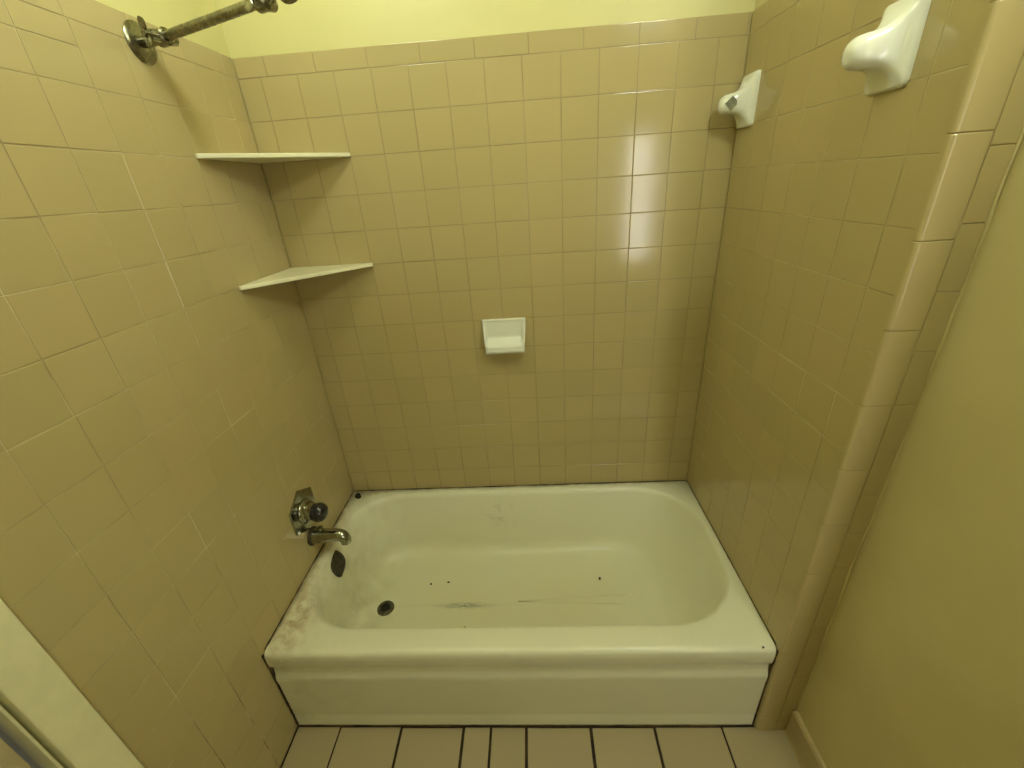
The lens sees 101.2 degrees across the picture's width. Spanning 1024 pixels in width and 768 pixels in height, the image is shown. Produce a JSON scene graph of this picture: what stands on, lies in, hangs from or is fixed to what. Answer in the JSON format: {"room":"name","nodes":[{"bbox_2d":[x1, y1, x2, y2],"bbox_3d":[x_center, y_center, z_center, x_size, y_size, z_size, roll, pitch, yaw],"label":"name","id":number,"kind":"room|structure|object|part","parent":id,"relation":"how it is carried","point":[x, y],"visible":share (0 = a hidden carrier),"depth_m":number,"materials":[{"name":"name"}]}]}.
{"room":"bathroom","nodes":[
{"label":"bathroom","id":0,"kind":"room"},
{"bbox_2d":[0,0,353,767],"bbox_3d":[-0.865,0.247,0.325,0.120,2.520,2.670,-3,25,3],"label":"wall","id":1,"kind":"structure","parent":0,"point":[163,420],"depth_m":0.91,"materials":[{"name":"beige tile"}]},
{"bbox_2d":[0,738,31,767],"bbox_3d":[-0.832,0.555,0.211,0.050,2.042,0.798,-3,25,3],"label":"door","id":2,"kind":"structure","parent":1,"relation":"in","point":[9,758],"depth_m":0.66,"materials":[{"name":"beige paint"}]},
{"bbox_2d":[0,705,63,767],"bbox_3d":[-0.842,0.375,0.590,0.126,2.060,0.018,-3,25,3],"label":"trim","id":3,"kind":"structure","parent":1,"relation":"attached to","point":[12,733],"depth_m":0.68,"materials":[{"name":"beige paint"}]},
{"bbox_2d":[0,599,143,767],"bbox_3d":[-0.797,0.518,0.199,0.028,2.130,0.954,-3,25,3],"label":"trim","id":4,"kind":"structure","parent":1,"relation":"attached to","point":[34,690],"depth_m":0.69,"materials":[{"name":"beige paint"}]},
{"bbox_2d":[123,0,297,64],"bbox_3d":[-0.607,-0.740,0.848,0.469,0.102,0.081,5,27,19],"label":"shower arm","id":5,"kind":"object","parent":1,"relation":"attached to","point":[142,41],"visible":1,"depth_m":0.89,"materials":[{"name":"metal"}]},
{"bbox_2d":[289,487,328,535],"bbox_3d":[-0.691,0.442,1.473,0.085,0.172,0.149,-3,25,3],"label":"tap","id":6,"kind":"object","parent":1,"relation":"attached to","point":[304,510],"visible":1,"depth_m":1.45,"materials":[{"name":"silver metal"}]},
{"bbox_3d":[-0.678,0.450,1.478,0.062,0.067,0.067,-3,25,3],"label":"knob","id":7,"kind":"part","parent":6,"relation":"part of","materials":[{"name":"black plastic"}]},
{"bbox_2d":[307,525,351,545],"bbox_3d":[-0.656,0.544,1.522,0.140,0.077,0.068,-3,25,3],"label":"tub spout","id":8,"kind":"object","parent":1,"relation":"attached to","point":[316,535],"visible":1,"depth_m":1.50,"materials":[{"name":"silver metal"}]},
{"bbox_3d":[-0.688,0.519,1.511,0.020,0.019,0.020,-3,25,3],"label":"diverter knob","id":9,"kind":"part","parent":8,"relation":"part of","materials":[{"name":"silver metal"}]},
{"bbox_3d":[-0.654,0.548,1.524,0.136,0.057,0.057,-3,25,3],"label":"spout","id":10,"kind":"part","parent":8,"relation":"part of","materials":[{"name":"silver metal"}]},
{"bbox_2d":[214,0,755,490],"bbox_3d":[0.016,-0.381,1.520,1.802,2.520,0.120,-3,25,3],"label":"wall","id":11,"kind":"structure","parent":0,"point":[561,166],"depth_m":1.37,"materials":[{"name":"beige tile"}]},
{"bbox_2d":[195,153,350,163],"bbox_3d":[-0.651,-0.645,1.188,0.290,0.012,0.293,-3,25,3],"label":"corner shelf","id":12,"kind":"object","parent":11,"relation":"attached to","point":[261,158],"visible":1,"depth_m":1.19,"materials":[{"name":"beige ceramic"}]},
{"bbox_2d":[238,263,372,289],"bbox_3d":[-0.629,-0.343,1.326,0.292,0.012,0.301,-3,25,3],"label":"corner shelf","id":13,"kind":"object","parent":11,"relation":"attached to","point":[296,273],"visible":1,"depth_m":1.34,"materials":[{"name":"beige ceramic"}]},
{"bbox_2d":[482,317,525,354],"bbox_3d":[-0.028,-0.167,1.531,0.160,0.134,0.053,-3,25,3],"label":"soap dish","id":14,"kind":"object","parent":11,"relation":"attached to","point":[504,335],"visible":1,"depth_m":1.53,"materials":[{"name":"white ceramic"}]},
{"bbox_2d":[280,725,799,767],"bbox_3d":[0.650,1.369,0.797,2.990,0.101,2.890,-3,25,3],"label":"floor","id":15,"kind":"structure","parent":0,"point":[324,746],"depth_m":1.29,"materials":[{"name":"tile"}]},
{"bbox_2d":[261,480,778,726],"bbox_3d":[0.021,0.770,1.595,1.470,0.381,0.733,-3,25,3],"label":"bathtub","id":16,"kind":"object","parent":15,"relation":"on","point":[670,633],"visible":0.98,"depth_m":1.47,"materials":[{"name":"ceramic"}]},
{"bbox_3d":[-0.659,0.679,1.591,0.036,0.085,0.080,-3,25,3],"label":"overflow plate","id":17,"kind":"part","parent":16,"relation":"part of","materials":[{"name":"black metal"}]},
{"bbox_2d":[355,493,360,498],"bbox_3d":[-0.676,0.490,1.845,0.026,0.009,0.041,-17,28,-25],"label":"dirt fleck","id":18,"kind":"object","parent":16,"relation":"on","point":[358,495],"visible":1,"depth_m":1.84,"materials":[{"name":"black"}]},
{"bbox_2d":[687,0,1023,767],"bbox_3d":[0.786,-0.150,0.918,0.221,2.520,1.160,-3,25,3],"label":"wall","id":19,"kind":"structure","parent":0,"point":[854,221],"depth_m":0.83,"materials":[{"name":"beige tile"}]},
{"bbox_2d":[717,70,760,128],"bbox_3d":[0.621,-0.787,1.176,0.082,0.129,0.091,-3,25,3],"label":"post","id":20,"kind":"object","parent":19,"relation":"attached to","point":[740,104],"visible":1,"depth_m":1.15,"materials":[{"name":"white ceramic"}]},
{"bbox_2d":[725,96,736,110],"bbox_3d":[0.604,-0.772,1.157,0.034,0.034,0.005,-3,25,3],"label":"socket","id":21,"kind":"object","parent":20,"relation":"attached to","point":[730,101],"depth_m":1.16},
{"bbox_2d":[783,711,826,767],"bbox_3d":[0.832,1.101,1.089,0.018,0.112,0.396,-3,25,3],"label":"baseboard","id":22,"kind":"structure","parent":19,"relation":"attached to","point":[807,755],"depth_m":1.21,"materials":[{"name":"paint"}]},
{"bbox_2d":[841,0,931,95],"bbox_3d":[0.605,-0.564,0.706,0.082,0.129,0.091,-3,25,3],"label":"towel bar holder","id":23,"kind":"object","parent":19,"relation":"attached to","point":[886,55],"visible":1,"depth_m":0.69,"materials":[{"name":"white ceramic"}]},
{"bbox_2d":[797,126,1023,709],"bbox_3d":[0.784,0.134,0.853,0.012,1.833,0.006,-3,25,3],"label":"trim","id":24,"kind":"structure","parent":19,"relation":"attached to","point":[991,212],"depth_m":0.75,"materials":[{"name":"beige tile"}]}
]}

